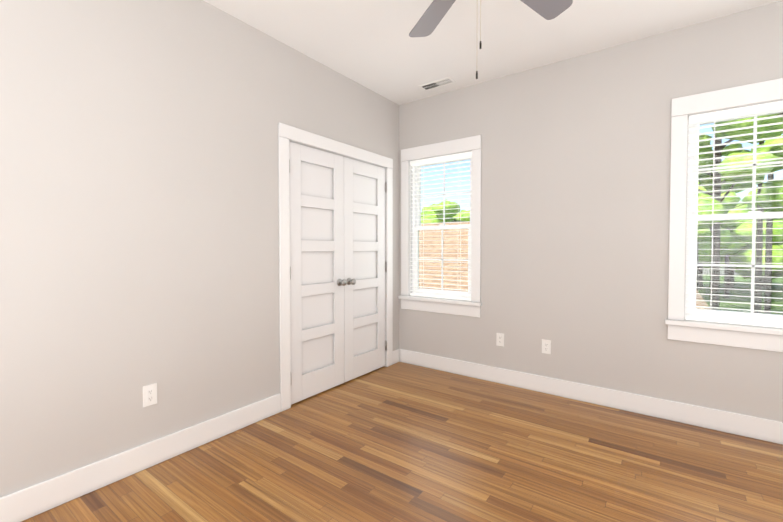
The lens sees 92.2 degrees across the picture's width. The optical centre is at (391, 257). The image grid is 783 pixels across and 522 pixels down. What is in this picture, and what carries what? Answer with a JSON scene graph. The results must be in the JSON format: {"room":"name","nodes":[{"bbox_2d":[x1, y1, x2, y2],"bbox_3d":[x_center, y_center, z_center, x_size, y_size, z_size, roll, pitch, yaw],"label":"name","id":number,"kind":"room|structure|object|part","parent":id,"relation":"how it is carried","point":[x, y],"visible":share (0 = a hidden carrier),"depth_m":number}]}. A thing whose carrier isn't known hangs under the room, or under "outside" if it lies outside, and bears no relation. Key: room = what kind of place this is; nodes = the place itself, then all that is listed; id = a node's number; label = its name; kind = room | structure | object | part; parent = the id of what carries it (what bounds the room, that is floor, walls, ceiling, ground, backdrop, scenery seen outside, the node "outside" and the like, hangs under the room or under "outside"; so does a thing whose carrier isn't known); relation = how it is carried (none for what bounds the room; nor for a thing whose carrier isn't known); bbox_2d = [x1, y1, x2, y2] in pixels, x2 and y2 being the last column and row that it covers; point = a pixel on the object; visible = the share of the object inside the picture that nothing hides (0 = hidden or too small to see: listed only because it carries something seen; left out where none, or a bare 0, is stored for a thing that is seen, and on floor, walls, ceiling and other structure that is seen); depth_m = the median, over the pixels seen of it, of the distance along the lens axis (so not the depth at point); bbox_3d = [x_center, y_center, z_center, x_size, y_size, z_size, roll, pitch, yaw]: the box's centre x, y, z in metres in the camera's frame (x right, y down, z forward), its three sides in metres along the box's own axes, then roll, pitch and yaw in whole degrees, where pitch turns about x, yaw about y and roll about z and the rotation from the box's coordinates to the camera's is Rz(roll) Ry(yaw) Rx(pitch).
{"room":"empty bedroom","nodes":[
{"label":"empty bedroom","id":0,"kind":"room"},
{"bbox_2d":[0,0,398,496],"bbox_3d":[-1.181,-0.209,2.429,0.140,2.740,4.090,1,2,36],"label":"wall","id":1,"kind":"structure","parent":0,"point":[139,229],"depth_m":2.05},
{"bbox_2d":[0,393,280,521],"bbox_3d":[-1.527,1.105,1.855,0.016,0.140,2.365,1,2,36],"label":"baseboard","id":2,"kind":"structure","parent":1,"relation":"attached to","point":[21,505],"depth_m":1.99},
{"bbox_2d":[143,383,156,406],"bbox_3d":[-1.346,0.769,2.102,0.008,0.115,0.070,1,2,36],"label":"electrical outlet","id":3,"kind":"object","parent":1,"relation":"attached to","point":[149,395],"visible":1,"depth_m":2.10},
{"bbox_2d":[289,141,355,404],"bbox_3d":[-0.559,0.122,3.145,0.105,2.020,0.700,1,2,36],"label":"closet door leaf","id":4,"kind":"structure","parent":1,"relation":"in","point":[316,184],"depth_m":3.11},
{"bbox_3d":[-0.394,0.220,3.344,0.070,0.062,0.186,1,2,36],"label":"closet door knobs","id":5,"kind":"part","parent":4,"relation":"part of"},
{"bbox_2d":[278,122,392,411],"bbox_3d":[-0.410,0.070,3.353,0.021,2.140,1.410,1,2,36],"label":"trim","id":6,"kind":"structure","parent":1,"relation":"attached to","point":[286,133],"depth_m":2.85},
{"bbox_2d":[289,160,386,349],"bbox_3d":[-0.416,0.110,3.358,0.016,1.724,1.234,1,2,36],"label":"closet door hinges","id":7,"kind":"object","parent":1,"relation":"attached to","point":[385,262],"visible":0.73,"depth_m":3.83},
{"bbox_2d":[344,157,384,381],"bbox_3d":[-0.256,0.112,3.618,0.035,2.020,0.606,1,2,36],"label":"closet door leaf","id":8,"kind":"structure","parent":1,"relation":"in","point":[364,265],"depth_m":3.60},
{"bbox_2d":[22,362,782,521],"bbox_3d":[0.349,1.215,1.429,3.830,0.060,4.230,1,2,36],"label":"floor","id":9,"kind":"structure","parent":0,"point":[401,442],"depth_m":2.10},
{"bbox_2d":[203,0,781,104],"bbox_3d":[0.349,-1.615,1.363,3.830,0.120,4.230,1,2,36],"label":"ceiling","id":10,"kind":"structure","parent":0,"point":[373,45],"depth_m":2.66},
{"bbox_2d":[418,77,455,90],"bbox_3d":[0.422,-1.600,3.486,0.330,0.007,0.130,1,2,36],"label":"ceiling vent","id":11,"kind":"object","parent":10,"relation":"in","point":[437,83],"visible":1,"depth_m":3.48},
{"bbox_2d":[409,0,572,78],"bbox_3d":[0.412,-1.159,1.573,1.236,0.800,1.288,1,2,36],"label":"ceiling fan","id":12,"kind":"object","parent":10,"relation":"hanging from","point":[431,18],"visible":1,"depth_m":1.97},
{"bbox_2d":[399,0,782,421],"bbox_3d":[1.557,-0.223,3.046,3.830,2.740,0.140,1,2,36],"label":"wall","id":13,"kind":"structure","parent":0,"point":[575,182],"depth_m":2.94},
{"bbox_2d":[398,135,481,317],"bbox_3d":[0.490,-0.288,3.779,0.920,1.684,0.164,1,2,36],"label":"window","id":14,"kind":"structure","parent":13,"relation":"in","point":[472,308],"depth_m":3.70},
{"bbox_2d":[409,150,471,301],"bbox_3d":[0.487,-0.288,3.776,0.740,1.464,0.056,1,2,36],"label":"liner","id":15,"kind":"object","parent":14,"relation":"attached to","point":[410,226],"visible":0.23,"depth_m":3.97},
{"bbox_2d":[410,151,471,300],"bbox_3d":[0.484,-0.295,3.772,0.692,1.406,0.062,1,2,36],"label":"window blinds","id":16,"kind":"object","parent":14,"relation":"attached to","point":[423,162],"visible":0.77,"depth_m":3.76},
{"bbox_2d":[496,333,503,346],"bbox_3d":[0.981,0.744,3.399,0.070,0.115,0.008,1,2,36],"label":"electrical outlet","id":17,"kind":"object","parent":13,"relation":"attached to","point":[499,339],"visible":1,"depth_m":3.40},
{"bbox_2d":[542,339,550,353],"bbox_3d":[1.300,0.752,3.166,0.070,0.115,0.008,1,2,36],"label":"electrical outlet","id":18,"kind":"object","parent":13,"relation":"attached to","point":[546,346],"visible":1,"depth_m":3.16},
{"bbox_2d":[396,349,782,444],"bbox_3d":[1.495,1.078,3.025,3.510,0.140,0.016,1,2,36],"label":"baseboard","id":19,"kind":"structure","parent":13,"relation":"attached to","point":[754,427],"depth_m":2.86},
{"bbox_2d":[665,78,782,351],"bbox_3d":[2.342,-0.257,2.424,0.920,1.684,0.164,1,2,36],"label":"window","id":20,"kind":"structure","parent":13,"relation":"in","point":[679,327],"depth_m":2.56},
{"bbox_2d":[684,99,782,328],"bbox_3d":[2.339,-0.257,2.421,0.740,1.464,0.056,1,2,36],"label":"liner","id":21,"kind":"object","parent":20,"relation":"attached to","point":[686,213],"visible":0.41,"depth_m":2.56},
{"bbox_2d":[685,101,782,327],"bbox_3d":[2.336,-0.264,2.416,0.692,1.406,0.062,1,2,36],"label":"window blinds","id":22,"kind":"object","parent":20,"relation":"attached to","point":[743,111],"visible":0.94,"depth_m":2.48},
{"label":"outside","id":23,"kind":"structure","parent":0,"visible":0},
{"bbox_2d":[698,274,782,314],"bbox_3d":[14.850,3.953,24.314,120.000,0.200,110.000,1,2,36],"label":"ground","id":24,"kind":"structure","parent":23,"point":[745,300],"depth_m":36.17},
{"bbox_2d":[421,113,782,313],"bbox_3d":[27.251,-7.282,29.989,101.840,22.000,55.099,1,2,36],"label":"trees","id":25,"kind":"object","parent":24,"relation":"on","point":[762,271],"depth_m":14.11},
{"bbox_3d":[1.846,2.461,11.488,11.120,3.380,5.000,1,2,36],"label":"neighbouring house","id":26,"kind":"object","parent":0,"visible":0},
{"bbox_2d":[419,222,708,308],"bbox_3d":[1.846,-0.148,11.427,11.720,1.800,5.600,1,2,36],"label":"roof","id":27,"kind":"structure","parent":26,"relation":"on","point":[447,280],"depth_m":9.75}
]}

